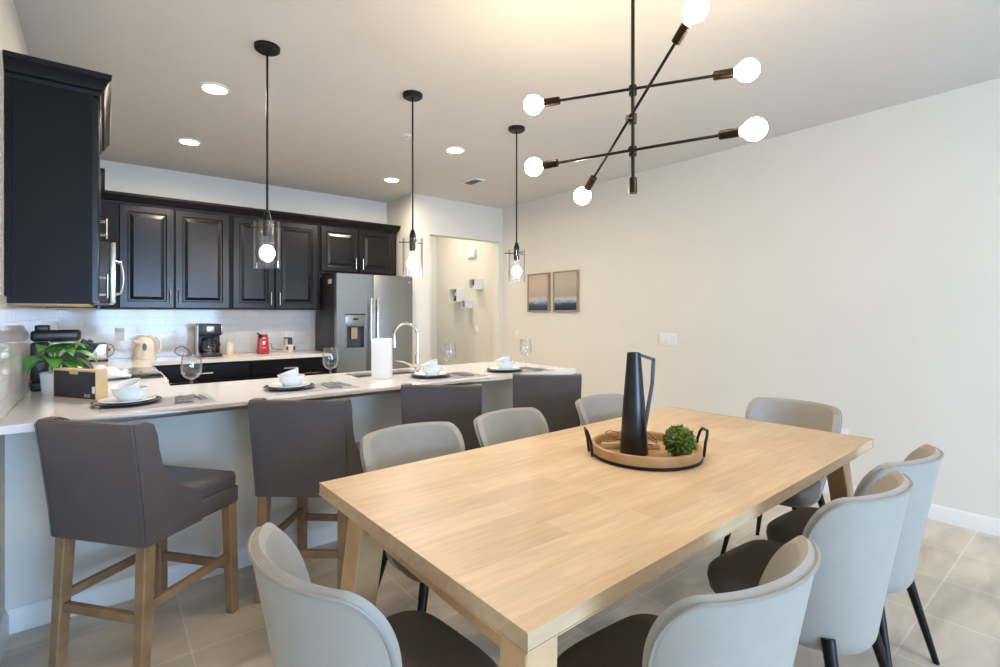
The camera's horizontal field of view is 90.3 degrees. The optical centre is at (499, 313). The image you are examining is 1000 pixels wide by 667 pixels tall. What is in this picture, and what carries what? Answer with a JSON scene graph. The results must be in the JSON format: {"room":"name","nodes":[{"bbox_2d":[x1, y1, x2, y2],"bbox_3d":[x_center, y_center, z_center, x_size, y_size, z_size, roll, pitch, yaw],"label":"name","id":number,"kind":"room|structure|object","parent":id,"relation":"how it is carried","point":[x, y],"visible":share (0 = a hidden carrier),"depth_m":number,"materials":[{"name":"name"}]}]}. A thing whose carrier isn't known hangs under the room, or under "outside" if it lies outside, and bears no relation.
{"room":"dining room","nodes":[
{"label":"dining room","id":0,"kind":"room"},
{"bbox_2d":[0,0,28,623],"bbox_3d":[-0.645,-0.042,0.199,0.120,2.740,10.555,0,0,-39],"label":"wall","id":1,"kind":"structure","parent":0,"point":[11,35],"depth_m":2.03,"materials":[{"name":"paint"}]},
{"bbox_2d":[0,610,8,664],"bbox_3d":[0.288,1.278,-0.864,0.014,0.100,7.490,0,0,-39],"label":"baseboard","id":2,"kind":"structure","parent":1,"relation":"attached to","point":[4,626],"depth_m":1.97,"materials":[{"name":"white paint"}]},
{"bbox_2d":[0,295,57,420],"bbox_3d":[-2.869,0.170,3.094,0.008,0.484,3.255,0,0,-39],"label":"tiled wall","id":3,"kind":"structure","parent":1,"relation":"attached to","point":[17,322],"depth_m":2.27,"materials":[{"name":"tile"}]},
{"bbox_2d":[4,76,108,306],"bbox_3d":[-2.215,-0.519,2.541,0.338,0.956,1.024,0,0,-39],"label":"upper cabinet","id":4,"kind":"object","parent":1,"relation":"attached to","point":[52,135],"visible":0.99,"depth_m":2.12,"materials":[{"name":"black wood"}]},
{"bbox_2d":[3,49,111,153],"bbox_3d":[-2.214,-1.019,2.546,0.347,0.094,1.112,0,0,-39],"label":"crown molding","id":5,"kind":"structure","parent":4,"relation":"on","point":[18,66],"depth_m":2.14,"materials":[{"name":"black wood"}]},
{"bbox_2d":[46,305,100,308],"bbox_3d":[-3.281,-0.519,3.878,0.338,0.956,0.845,0,0,-39],"label":"upper cabinet","id":6,"kind":"object","parent":1,"relation":"attached to","point":[96,306],"visible":0.16,"depth_m":3.62,"materials":[{"name":"black wood"}]},
{"bbox_2d":[100,181,107,241],"bbox_3d":[-2.776,-0.698,3.245,0.338,0.508,0.765,0,0,-39],"label":"upper cabinet","id":7,"kind":"object","parent":1,"relation":"attached to","point":[105,222],"visible":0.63,"depth_m":3.36,"materials":[{"name":"black wood"}]},
{"bbox_2d":[100,242,124,304],"bbox_3d":[-2.737,-0.253,3.279,0.427,0.378,0.756,0,0,-39],"label":"microwave","id":8,"kind":"object","parent":7,"relation":"attached to","point":[108,261],"visible":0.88,"depth_m":3.06,"materials":[{"name":"silver metal"}]},
{"bbox_2d":[100,160,386,358],"bbox_3d":[-2.747,-0.042,5.349,3.250,2.740,0.120,0,0,-39],"label":"wall","id":9,"kind":"structure","parent":0,"point":[120,177],"depth_m":5.25,"materials":[{"name":"paint"}]},
{"bbox_2d":[99,201,231,309],"bbox_3d":[-3.137,-0.519,4.711,1.025,0.956,0.387,0,0,-39],"label":"upper cabinet","id":10,"kind":"object","parent":9,"relation":"attached to","point":[171,259],"visible":0.99,"depth_m":4.58,"materials":[{"name":"black wood"}]},
{"bbox_2d":[58,307,310,358],"bbox_3d":[-3.028,0.170,5.043,2.172,0.484,0.008,0,0,-39],"label":"tiled wall","id":11,"kind":"structure","parent":9,"relation":"attached to","point":[174,328],"depth_m":4.93,"materials":[{"name":"tile"}]},
{"bbox_2d":[115,328,124,340],"bbox_3d":[-3.537,0.191,4.626,0.072,0.118,0.010,0,0,-39],"label":"wall outlet","id":12,"kind":"object","parent":11,"relation":"attached to","point":[119,332],"visible":1,"depth_m":4.62,"materials":[{"name":"white paint"}]},
{"bbox_2d":[232,216,319,309],"bbox_3d":[-2.400,-0.519,5.299,0.860,0.956,0.387,0,0,-39],"label":"upper cabinet","id":13,"kind":"object","parent":9,"relation":"attached to","point":[290,280],"visible":0.95,"depth_m":5.17,"materials":[{"name":"black wood"}]},
{"bbox_2d":[320,226,395,275],"bbox_3d":[-1.703,-0.728,5.853,0.920,0.538,0.387,0,0,-39],"label":"upper cabinet","id":14,"kind":"object","parent":9,"relation":"attached to","point":[342,250],"visible":0.93,"depth_m":5.70,"materials":[{"name":"black wood"}]},
{"bbox_2d":[100,168,400,233],"bbox_3d":[-2.188,-1.019,4.962,2.993,0.094,0.871,0,0,-45],"label":"crown molding","id":15,"kind":"structure","parent":14,"relation":"attached to","point":[106,195],"depth_m":4.89,"materials":[{"name":"black wood"}]},
{"bbox_2d":[5,380,512,609],"bbox_3d":[-0.897,0.886,3.051,3.040,0.884,0.110,0,0,-39],"label":"island base","id":16,"kind":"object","parent":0,"point":[221,440],"depth_m":2.45,"materials":[{"name":"paint"}]},
{"bbox_2d":[6,522,336,634],"bbox_3d":[-0.887,1.278,3.050,3.054,0.100,0.124,0,0,-39],"label":"baseboard","id":17,"kind":"structure","parent":16,"relation":"attached to","point":[21,618],"depth_m":2.28,"materials":[{"name":"white paint"}]},
{"bbox_2d":[387,195,405,275],"bbox_3d":[-1.268,-0.042,6.198,0.120,2.740,0.635,0,0,-39],"label":"wall","id":18,"kind":"structure","parent":0,"point":[396,209],"depth_m":6.04,"materials":[{"name":"paint"}]},
{"bbox_2d":[430,236,435,359],"bbox_3d":[-1.600,-0.042,7.625,1.380,2.740,0.120,0,0,-39],"label":"wall","id":19,"kind":"structure","parent":0,"point":[432,238],"depth_m":7.97,"materials":[{"name":"paint"}]},
{"bbox_2d":[430,254,431,360],"bbox_3d":[-1.443,0.183,7.661,0.890,2.290,0.018,0,0,-39],"label":"trim","id":20,"kind":"structure","parent":19,"relation":"attached to","point":[430,254],"depth_m":7.92,"materials":[{"name":"white paint"}]},
{"bbox_2d":[406,193,502,367],"bbox_3d":[-0.540,-0.042,6.295,1.380,2.740,0.120,0,0,-39],"label":"wall","id":21,"kind":"structure","parent":0,"point":[433,216],"depth_m":6.07,"materials":[{"name":"paint"}]},
{"bbox_2d":[0,493,999,666],"bbox_3d":[0.797,1.378,2.105,4.810,0.100,11.800,0,0,-39],"label":"floor","id":22,"kind":"structure","parent":0,"point":[957,576],"depth_m":2.17,"materials":[{"name":"tile"}]},
{"bbox_2d":[34,416,238,666],"bbox_3d":[-1.439,0.858,2.032,0.444,0.940,0.522,0,0,13],"label":"bar stool","id":23,"kind":"object","parent":22,"relation":"on","point":[105,482],"visible":1,"depth_m":1.83,"materials":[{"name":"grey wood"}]},
{"bbox_2d":[108,366,168,383],"bbox_3d":[-2.641,0.850,3.358,0.670,0.894,0.768,0,0,-39],"label":"range","id":24,"kind":"object","parent":22,"relation":"on","point":[137,372],"visible":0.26,"depth_m":3.37,"materials":[{"name":"silver glass"}]},
{"bbox_2d":[93,365,130,377],"bbox_3d":[-2.574,0.369,3.230,0.281,0.068,0.396,0,0,-39],"label":"dish towel","id":25,"kind":"object","parent":24,"relation":"on","point":[113,372],"visible":0.48,"depth_m":3.17,"materials":[{"name":"white fabric"}]},
{"bbox_2d":[154,361,249,385],"bbox_3d":[-2.878,0.886,4.744,0.790,0.883,0.643,0,0,-39],"label":"base cabinet","id":26,"kind":"object","parent":22,"relation":"on","point":[197,373],"visible":0.23,"depth_m":4.54,"materials":[{"name":"black wood"}]},
{"bbox_2d":[50,350,331,370],"bbox_3d":[-2.656,0.429,4.589,2.186,0.032,1.164,0,0,-39],"label":"countertop","id":27,"kind":"structure","parent":26,"relation":"on","point":[163,360],"depth_m":4.61,"materials":[{"name":"white stone"}]},
{"bbox_2d":[84,343,114,361],"bbox_3d":[-3.550,0.333,4.411,0.213,0.158,0.312,0,0,-39],"label":"toaster","id":28,"kind":"object","parent":27,"relation":"on","point":[101,352],"visible":0.7,"depth_m":4.30,"materials":[{"name":"metal"}]},
{"bbox_2d":[133,337,161,359],"bbox_3d":[-3.216,0.308,4.533,0.220,0.208,0.178,0,0,-39],"label":"electric kettle","id":29,"kind":"object","parent":27,"relation":"on","point":[144,347],"visible":1,"depth_m":4.47,"materials":[{"name":"beige plastic"}]},
{"bbox_2d":[174,324,222,357],"bbox_3d":[-2.938,0.255,4.826,0.386,0.314,0.315,0,0,-39],"label":"coffee maker","id":30,"kind":"object","parent":27,"relation":"on","point":[206,336],"visible":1,"depth_m":4.79,"materials":[{"name":"black plastic"}]},
{"bbox_2d":[222,353,239,355],"bbox_3d":[-2.679,0.405,4.943,0.140,0.014,0.130,0,0,-39],"label":"serving tray","id":31,"kind":"object","parent":27,"relation":"on","point":[234,354],"visible":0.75,"depth_m":4.91,"materials":[{"name":"brown wood"}]},
{"bbox_2d":[225,341,233,354],"bbox_3d":[-2.687,0.336,4.936,0.074,0.137,0.074,0,0,-39],"label":"canister","id":32,"kind":"object","parent":31,"relation":"on","point":[229,348],"visible":0.97,"depth_m":4.91,"materials":[{"name":"ceramic"}]},
{"bbox_2d":[256,333,281,353],"bbox_3d":[-2.410,0.302,5.211,0.121,0.220,0.300,0,0,42],"label":"can opener","id":33,"kind":"object","parent":27,"relation":"on","point":[262,339],"visible":1,"depth_m":5.13,"materials":[{"name":"red plastic"}]},
{"bbox_2d":[284,332,294,352],"bbox_3d":[-2.257,0.302,5.324,0.118,0.220,0.112,0,0,-39],"label":"mini chopper","id":34,"kind":"object","parent":27,"relation":"on","point":[288,348],"visible":1,"depth_m":5.29,"materials":[{"name":"beige plastic"}]},
{"bbox_2d":[250,356,328,379],"bbox_3d":[-2.270,0.886,5.228,0.755,0.883,0.643,0,0,-39],"label":"base cabinet","id":35,"kind":"object","parent":22,"relation":"on","point":[259,369],"visible":0.28,"depth_m":4.97,"materials":[{"name":"black wood"}]},
{"bbox_2d":[247,398,363,602],"bbox_3d":[-0.905,0.858,2.490,0.444,0.940,0.522,0,0,2],"label":"bar stool","id":36,"kind":"object","parent":22,"relation":"on","point":[297,445],"visible":0.66,"depth_m":2.27,"materials":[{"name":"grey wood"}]},
{"bbox_2d":[316,273,411,373],"bbox_3d":[-1.547,0.435,5.705,0.890,1.745,0.737,0,0,-39],"label":"refrigerator","id":37,"kind":"object","parent":22,"relation":"on","point":[356,309],"visible":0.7,"depth_m":5.39,"materials":[{"name":"metal"}]},
{"bbox_2d":[247,522,497,666],"bbox_3d":[-0.288,0.911,1.161,0.534,0.838,0.497,0,0,-44],"label":"dining chair","id":38,"kind":"object","parent":22,"relation":"on","point":[308,624],"visible":1,"depth_m":0.94,"materials":[{"name":"fabric"}]},
{"bbox_2d":[360,422,464,611],"bbox_3d":[-0.280,0.911,2.026,0.497,0.838,0.534,0,0,-40],"label":"dining chair","id":39,"kind":"object","parent":22,"relation":"on","point":[393,446],"visible":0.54,"depth_m":2.18,"materials":[{"name":"fabric"}]},
{"bbox_2d":[400,383,481,450],"bbox_3d":[-0.317,0.858,2.975,0.444,0.940,0.522,0,0,1],"label":"bar stool","id":40,"kind":"object","parent":22,"relation":"on","point":[459,405],"visible":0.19,"depth_m":2.73,"materials":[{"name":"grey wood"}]},
{"bbox_2d":[474,407,548,447],"bbox_3d":[0.161,0.911,2.377,0.534,0.838,0.497,0,0,43],"label":"dining chair","id":41,"kind":"object","parent":22,"relation":"on","point":[510,424],"visible":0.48,"depth_m":2.56,"materials":[{"name":"fabric"}]},
{"bbox_2d":[513,373,581,432],"bbox_3d":[0.314,0.858,3.455,0.444,0.940,0.522,0,0,2],"label":"bar stool","id":42,"kind":"object","parent":22,"relation":"on","point":[555,397],"visible":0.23,"depth_m":3.22,"materials":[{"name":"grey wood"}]},
{"bbox_2d":[319,406,873,666],"bbox_3d":[0.551,0.951,1.997,2.201,0.752,1.092,0,0,-39],"label":"dining table","id":43,"kind":"object","parent":22,"relation":"on","point":[528,539],"visible":0.84,"depth_m":1.49,"materials":[{"name":"brown wood"}]},
{"bbox_2d":[584,427,708,471],"bbox_3d":[0.596,0.522,2.037,0.440,0.110,0.440,0,0,-39],"label":"serving tray","id":44,"kind":"object","parent":43,"relation":"on","point":[659,460],"visible":0.73,"depth_m":1.90,"materials":[{"name":"brown wood"}]},
{"bbox_2d":[601,442,659,448],"bbox_3d":[0.544,0.550,2.077,0.240,0.022,0.022,0,0,3],"label":"wooden bar","id":45,"kind":"object","parent":44,"relation":"on","point":[609,445],"visible":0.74,"depth_m":2.07,"materials":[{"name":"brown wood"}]},
{"bbox_2d":[620,352,654,455],"bbox_3d":[0.546,0.358,2.009,0.126,0.405,0.114,0,0,-39],"label":"pitcher vase","id":46,"kind":"object","parent":44,"relation":"on","point":[633,440],"visible":0.97,"depth_m":1.97,"materials":[{"name":"black ceramic"}]},
{"bbox_2d":[662,424,697,456],"bbox_3d":[0.704,0.494,1.949,0.136,0.131,0.136,0,0,-39],"label":"boxwood ball","id":47,"kind":"object","parent":44,"relation":"on","point":[681,441],"visible":0.98,"depth_m":1.92,"materials":[{"name":"green plant"}]},
{"bbox_2d":[575,394,623,425],"bbox_3d":[0.714,0.911,2.824,0.497,0.838,0.534,0,0,-41],"label":"dining chair","id":48,"kind":"object","parent":22,"relation":"on","point":[591,409],"visible":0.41,"depth_m":3.01,"materials":[{"name":"fabric"}]},
{"bbox_2d":[557,535,820,666],"bbox_3d":[0.414,0.911,1.143,0.497,0.838,0.534,0,0,-35],"label":"dining chair","id":49,"kind":"object","parent":22,"relation":"on","point":[761,625],"visible":0.99,"depth_m":0.91,"materials":[{"name":"fabric"}]},
{"bbox_2d":[720,397,841,554],"bbox_3d":[1.524,0.911,2.699,0.534,0.838,0.497,0,0,-39],"label":"dining chair","id":50,"kind":"object","parent":22,"relation":"on","point":[792,412],"visible":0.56,"depth_m":2.78,"materials":[{"name":"fabric"}]},
{"bbox_2d":[707,470,913,666],"bbox_3d":[0.993,0.911,1.611,0.497,0.838,0.534,0,0,-35],"label":"dining chair","id":51,"kind":"object","parent":22,"relation":"on","point":[856,538],"visible":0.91,"depth_m":1.41,"materials":[{"name":"fabric"}]},
{"bbox_2d":[766,444,943,666],"bbox_3d":[1.367,0.911,1.931,0.497,0.838,0.534,0,0,-35],"label":"dining chair","id":52,"kind":"object","parent":22,"relation":"on","point":[922,465],"visible":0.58,"depth_m":1.74,"materials":[{"name":"fabric"}]},
{"bbox_2d":[13,0,999,208],"bbox_3d":[0.797,-1.462,2.105,4.810,0.100,11.800,0,0,-39],"label":"ceiling","id":53,"kind":"structure","parent":0,"point":[339,115],"depth_m":2.91,"materials":[{"name":"paint"}]},
{"bbox_2d":[176,138,201,145],"bbox_3d":[-2.542,-1.407,4.067,0.176,0.010,0.176,0,0,-39],"label":"recessed light","id":54,"kind":"object","parent":53,"relation":"in","point":[188,141],"visible":1,"depth_m":4.06,"materials":[{"name":"white paint"}]},
{"bbox_2d":[198,82,229,94],"bbox_3d":[-1.785,-1.407,3.110,0.176,0.010,0.176,0,0,-39],"label":"recessed light","id":55,"kind":"object","parent":53,"relation":"in","point":[210,87],"visible":1,"depth_m":3.11,"materials":[{"name":"white paint"}]},
{"bbox_2d":[251,40,282,259],"bbox_3d":[-1.215,-0.827,2.623,0.154,1.170,0.153,0,0,-39],"label":"pendant lamp","id":56,"kind":"object","parent":53,"relation":"hanging from","point":[266,48],"visible":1,"depth_m":2.62,"materials":[{"name":"black metal"}]},
{"bbox_2d":[263,211,271,236],"bbox_3d":[-1.229,-0.453,2.626,0.044,0.189,0.044,0,0,-39],"label":"socket","id":57,"kind":"object","parent":56,"relation":"attached to","point":[267,230],"depth_m":2.61,"materials":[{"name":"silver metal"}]},
{"bbox_2d":[383,177,399,181],"bbox_3d":[-1.137,-1.407,5.218,0.176,0.010,0.176,0,0,-39],"label":"recessed light","id":58,"kind":"object","parent":53,"relation":"in","point":[388,179],"visible":1,"depth_m":5.21,"materials":[{"name":"white paint"}]},
{"bbox_2d":[399,90,422,269],"bbox_3d":[-0.547,-0.827,3.194,0.154,1.170,0.153,0,0,-39],"label":"pendant lamp","id":59,"kind":"object","parent":53,"relation":"hanging from","point":[413,96],"visible":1,"depth_m":3.19,"materials":[{"name":"black metal"}]},
{"bbox_2d":[409,229,415,250],"bbox_3d":[-0.561,-0.453,3.197,0.044,0.189,0.044,0,0,-39],"label":"socket","id":60,"kind":"object","parent":59,"relation":"attached to","point":[412,237],"depth_m":3.18,"materials":[{"name":"black metal"}]},
{"bbox_2d":[445,146,464,153],"bbox_3d":[-0.388,-1.407,4.274,0.176,0.010,0.176,0,0,-39],"label":"recessed light","id":61,"kind":"object","parent":53,"relation":"in","point":[452,149],"visible":1,"depth_m":4.26,"materials":[{"name":"white paint"}]},
{"bbox_2d":[461,178,484,185],"bbox_3d":[-0.288,-1.406,5.288,0.140,0.012,0.250,0,0,-39],"label":"ceiling vent","id":62,"kind":"object","parent":53,"relation":"in","point":[472,180],"visible":1,"depth_m":5.27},
{"bbox_2d":[505,125,524,275],"bbox_3d":[0.141,-0.827,3.773,0.154,1.170,0.153,0,0,-39],"label":"pendant lamp","id":63,"kind":"object","parent":53,"relation":"hanging from","point":[514,129],"visible":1,"depth_m":3.76,"materials":[{"name":"black metal"}]},
{"bbox_2d":[514,242,519,260],"bbox_3d":[0.126,-0.453,3.776,0.044,0.189,0.044,0,0,-39],"label":"socket","id":64,"kind":"object","parent":63,"relation":"attached to","point":[516,247],"depth_m":3.76,"materials":[{"name":"black metal"}]},
{"bbox_2d":[524,0,767,204],"bbox_3d":[0.526,-0.948,1.982,0.935,0.928,0.392,0,0,43],"label":"chandelier","id":65,"kind":"object","parent":53,"relation":"hanging from","point":[694,11],"visible":1,"depth_m":1.95,"materials":[{"name":"black metal"}]},
{"bbox_2d":[542,159,558,168],"bbox_3d":[0.222,-0.652,2.163,0.070,0.035,0.035,0,0,31],"label":"socket","id":66,"kind":"object","parent":65,"relation":"attached to","point":[547,164],"depth_m":2.15,"materials":[{"name":"brown metal"}]},
{"bbox_2d":[543,96,560,106],"bbox_3d":[0.221,-0.896,2.099,0.070,0.035,0.035,0,0,21],"label":"socket","id":67,"kind":"object","parent":65,"relation":"attached to","point":[547,102],"depth_m":2.09,"materials":[{"name":"brown metal"}]},
{"bbox_2d":[584,175,596,190],"bbox_3d":[0.411,-0.596,2.263,0.035,0.064,0.074,0,0,-21],"label":"socket","id":68,"kind":"object","parent":65,"relation":"attached to","point":[592,179],"depth_m":2.25,"materials":[{"name":"brown metal"}]},
{"bbox_2d":[671,21,690,44],"bbox_3d":[0.625,-0.969,1.715,0.035,0.064,0.074,0,0,-21],"label":"socket","id":69,"kind":"object","parent":65,"relation":"attached to","point":[683,29],"depth_m":1.70,"materials":[{"name":"brown metal"}]},
{"bbox_2d":[713,68,733,80],"bbox_3d":[0.834,-0.896,1.861,0.070,0.035,0.035,0,0,21],"label":"socket","id":70,"kind":"object","parent":65,"relation":"attached to","point":[728,73],"depth_m":1.85,"materials":[{"name":"brown metal"}]},
{"bbox_2d":[718,127,739,139],"bbox_3d":[0.828,-0.652,1.799,0.070,0.035,0.035,0,0,31],"label":"socket","id":71,"kind":"object","parent":65,"relation":"attached to","point":[732,132],"depth_m":1.79,"materials":[{"name":"brown metal"}]},
{"bbox_2d":[436,78,999,518],"bbox_3d":[2.607,-0.042,3.548,0.120,2.740,11.740,0,0,-39],"label":"wall","id":72,"kind":"structure","parent":0,"point":[851,265],"depth_m":3.81,"materials":[{"name":"paint"}]},
{"bbox_2d":[449,288,464,301],"bbox_3d":[-0.648,-0.277,7.424,0.139,0.200,0.220,0,0,-39],"label":"cube shelf","id":73,"kind":"object","parent":72,"relation":"attached to","point":[460,292],"visible":0.91,"depth_m":7.36,"materials":[{"name":"white paint"}]},
{"bbox_2d":[461,300,472,307],"bbox_3d":[-0.483,-0.145,7.217,0.139,0.115,0.110,0,0,-39],"label":"cube shelf","id":74,"kind":"object","parent":72,"relation":"attached to","point":[464,303],"visible":1,"depth_m":7.18,"materials":[{"name":"white paint"}]},
{"bbox_2d":[469,278,482,289],"bbox_3d":[-0.346,-0.422,7.045,0.139,0.150,0.150,0,0,-39],"label":"cube shelf","id":75,"kind":"object","parent":72,"relation":"attached to","point":[478,283],"visible":0.99,"depth_m":7.01,"materials":[{"name":"white paint"}]},
{"bbox_2d":[527,272,550,311],"bbox_3d":[0.474,-0.263,6.101,0.035,0.468,0.382,0,0,-39],"label":"framed picture","id":76,"kind":"object","parent":72,"relation":"attached to","point":[539,284],"visible":1,"depth_m":6.08,"materials":[{"name":"paper"}]},
{"bbox_2d":[553,270,578,311],"bbox_3d":[0.760,-0.262,5.743,0.035,0.470,0.392,0,0,-39],"label":"framed picture","id":77,"kind":"object","parent":72,"relation":"attached to","point":[565,283],"visible":1,"depth_m":5.73,"materials":[{"name":"paper"}]},
{"bbox_2d":[658,333,676,345],"bbox_3d":[1.590,0.240,4.719,0.011,0.115,0.200,0,0,-39],"label":"light switch","id":78,"kind":"object","parent":72,"relation":"attached to","point":[670,339],"visible":1,"depth_m":4.71,"materials":[{"name":"white paint"}]},
{"bbox_2d":[580,423,999,536],"bbox_3d":[3.085,1.278,2.841,0.014,0.100,9.800,0,0,-39],"label":"baseboard","id":79,"kind":"structure","parent":72,"relation":"attached to","point":[985,524],"depth_m":3.09,"materials":[{"name":"white paint"}]},
{"bbox_3d":[-0.823,0.886,3.457,2.420,0.883,0.423,0,0,-39],"label":"bar cabinet","id":80,"kind":"object","parent":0,"visible":0},
{"bbox_2d":[0,361,575,434],"bbox_3d":[-1.047,0.429,3.292,3.087,0.032,1.310,0,0,-39],"label":"countertop","id":81,"kind":"structure","parent":80,"relation":"on","point":[230,395],"depth_m":2.58,"materials":[{"name":"white stone"}]},
{"bbox_2d":[30,325,80,391],"bbox_3d":[-2.435,0.236,2.739,0.215,0.352,0.140,0,0,-39],"label":"coffee machine","id":82,"kind":"object","parent":81,"relation":"on","point":[41,333],"visible":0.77,"depth_m":2.66,"materials":[{"name":"black plastic"}]},
{"bbox_2d":[24,342,98,394],"bbox_3d":[-2.250,0.279,2.577,0.281,0.266,0.281,0,0,-27],"label":"potted plant","id":83,"kind":"object","parent":81,"relation":"on","point":[46,378],"visible":0.74,"depth_m":2.53,"materials":[{"name":"green plant"}]},
{"bbox_2d":[53,367,107,401],"bbox_3d":[-2.035,0.339,2.406,0.315,0.145,0.054,0,0,19],"label":"wooden crate","id":84,"kind":"object","parent":81,"relation":"on","point":[83,384],"visible":0.94,"depth_m":2.37,"materials":[{"name":"brown wood"}]},
{"bbox_2d":[62,339,98,368],"bbox_3d":[-2.455,0.278,2.912,0.168,0.268,0.085,0,0,-39],"label":"knife block","id":85,"kind":"object","parent":81,"relation":"on","point":[89,342],"visible":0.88,"depth_m":2.90,"materials":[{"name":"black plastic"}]},
{"bbox_2d":[99,394,215,412],"bbox_3d":[-1.591,0.411,2.318,0.430,0.003,0.280,0,0,-39],"label":"placemat","id":86,"kind":"object","parent":81,"relation":"on","point":[165,401],"visible":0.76,"depth_m":2.25,"materials":[{"name":"fabric"}]},
{"bbox_2d":[90,396,161,406],"bbox_3d":[-1.703,0.401,2.274,0.264,0.017,0.264,0,0,-39],"label":"charger plate","id":87,"kind":"object","parent":86,"relation":"on","point":[95,403],"visible":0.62,"depth_m":2.20,"materials":[{"name":"black ceramic"}]},
{"bbox_2d":[97,395,155,404],"bbox_3d":[-1.703,0.394,2.274,0.218,0.017,0.218,0,0,-39],"label":"dinner plate","id":88,"kind":"object","parent":87,"relation":"on","point":[111,400],"visible":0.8,"depth_m":2.25,"materials":[{"name":"white ceramic"}]},
{"bbox_2d":[112,385,148,401],"bbox_3d":[-1.695,0.366,2.280,0.138,0.059,0.138,0,0,-39],"label":"bowl","id":89,"kind":"object","parent":88,"relation":"on","point":[126,395],"visible":0.96,"depth_m":2.24,"materials":[{"name":"white ceramic"}]},
{"bbox_2d":[110,378,140,391],"bbox_3d":[-1.703,0.338,2.263,0.116,0.082,0.111,0,0,23],"label":"bowl","id":90,"kind":"object","parent":89,"relation":"in","point":[134,383],"visible":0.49,"depth_m":2.28,"materials":[{"name":"white ceramic"}]},
{"bbox_2d":[175,395,193,403],"bbox_3d":[-1.504,0.404,2.369,0.075,0.011,0.200,0,0,-33],"label":"napkin","id":91,"kind":"object","parent":86,"relation":"on","point":[179,399],"visible":1,"depth_m":2.34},
{"bbox_2d":[268,381,358,394],"bbox_3d":[-1.048,0.411,2.784,0.430,0.003,0.280,0,0,-39],"label":"placemat","id":92,"kind":"object","parent":81,"relation":"on","point":[317,387],"visible":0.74,"depth_m":2.70,"materials":[{"name":"fabric"}]},
{"bbox_2d":[263,383,314,390],"bbox_3d":[-1.160,0.401,2.739,0.264,0.017,0.264,0,0,-39],"label":"charger plate","id":93,"kind":"object","parent":92,"relation":"on","point":[311,384],"visible":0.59,"depth_m":2.67,"materials":[{"name":"black ceramic"}]},
{"bbox_2d":[268,382,310,388],"bbox_3d":[-1.160,0.394,2.739,0.218,0.017,0.218,0,0,-39],"label":"dinner plate","id":94,"kind":"object","parent":93,"relation":"on","point":[279,385],"visible":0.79,"depth_m":2.72,"materials":[{"name":"white ceramic"}]},
{"bbox_2d":[278,374,304,386],"bbox_3d":[-1.152,0.366,2.745,0.138,0.059,0.138,0,0,-39],"label":"bowl","id":95,"kind":"object","parent":94,"relation":"on","point":[287,381],"visible":0.92,"depth_m":2.70,"materials":[{"name":"white ceramic"}]},
{"bbox_2d":[277,368,298,375],"bbox_3d":[-1.170,0.338,2.742,0.111,0.082,0.116,0,0,-10],"label":"bowl","id":96,"kind":"object","parent":95,"relation":"in","point":[294,372],"visible":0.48,"depth_m":2.71,"materials":[{"name":"white ceramic"}]},
{"bbox_2d":[321,382,342,388],"bbox_3d":[-0.960,0.404,2.834,0.075,0.011,0.200,0,0,-33],"label":"napkin","id":97,"kind":"object","parent":92,"relation":"on","point":[329,385],"visible":1,"depth_m":2.80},
{"bbox_2d":[371,338,391,378],"bbox_3d":[-0.757,0.285,3.188,0.116,0.255,0.090,0,0,-1],"label":"paper towel roll","id":98,"kind":"object","parent":81,"relation":"on","point":[381,348],"visible":1,"depth_m":3.14,"materials":[{"name":"paper"}]},
{"bbox_2d":[392,322,420,372],"bbox_3d":[-0.644,0.234,3.411,0.204,0.356,0.121,0,0,-2],"label":"tap","id":99,"kind":"object","parent":81,"relation":"on","point":[417,366],"visible":0.91,"depth_m":3.44,"materials":[{"name":"silver metal"}]},
{"bbox_2d":[409,371,486,380],"bbox_3d":[-0.342,0.411,3.301,0.430,0.003,0.280,0,0,-39],"label":"placemat","id":100,"kind":"object","parent":81,"relation":"on","point":[452,376],"visible":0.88,"depth_m":3.21,"materials":[{"name":"fabric"}]},
{"bbox_2d":[410,373,450,377],"bbox_3d":[-0.454,0.401,3.257,0.264,0.017,0.264,0,0,-39],"label":"charger plate","id":101,"kind":"object","parent":100,"relation":"on","point":[412,374],"visible":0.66,"depth_m":3.16,"materials":[{"name":"black ceramic"}]},
{"bbox_2d":[414,371,446,375],"bbox_3d":[-0.454,0.394,3.257,0.218,0.017,0.218,0,0,-39],"label":"dinner plate","id":102,"kind":"object","parent":101,"relation":"on","point":[422,373],"visible":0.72,"depth_m":3.26,"materials":[{"name":"white ceramic"}]},
{"bbox_2d":[422,364,442,374],"bbox_3d":[-0.446,0.366,3.263,0.138,0.059,0.138,0,0,-39],"label":"bowl","id":103,"kind":"object","parent":102,"relation":"on","point":[428,370],"visible":0.95,"depth_m":3.21,"materials":[{"name":"white ceramic"}]},
{"bbox_2d":[421,359,437,366],"bbox_3d":[-0.464,0.338,3.258,0.111,0.082,0.116,0,0,-16],"label":"bowl","id":104,"kind":"object","parent":103,"relation":"in","point":[434,362],"visible":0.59,"depth_m":3.24,"materials":[{"name":"white ceramic"}]},
{"bbox_2d":[486,367,550,374],"bbox_3d":[0.143,0.411,3.624,0.430,0.003,0.280,0,0,-39],"label":"placemat","id":105,"kind":"object","parent":81,"relation":"on","point":[522,370],"visible":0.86,"depth_m":3.54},
{"bbox_2d":[486,368,521,371],"bbox_3d":[0.031,0.401,3.579,0.264,0.017,0.264,0,0,-39],"label":"charger plate","id":106,"kind":"object","parent":105,"relation":"on","point":[486,368],"visible":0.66,"depth_m":3.49,"materials":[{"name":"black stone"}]},
{"bbox_2d":[490,366,518,370],"bbox_3d":[0.031,0.394,3.579,0.218,0.017,0.218,0,0,-39],"label":"dinner plate","id":107,"kind":"object","parent":106,"relation":"on","point":[494,367],"visible":0.73,"depth_m":3.55,"materials":[{"name":"white ceramic"}]},
{"bbox_2d":[496,360,514,368],"bbox_3d":[0.039,0.366,3.586,0.138,0.059,0.138,0,0,-39],"label":"bowl","id":108,"kind":"object","parent":107,"relation":"on","point":[502,365],"visible":0.88,"depth_m":3.54,"materials":[{"name":"white ceramic"}]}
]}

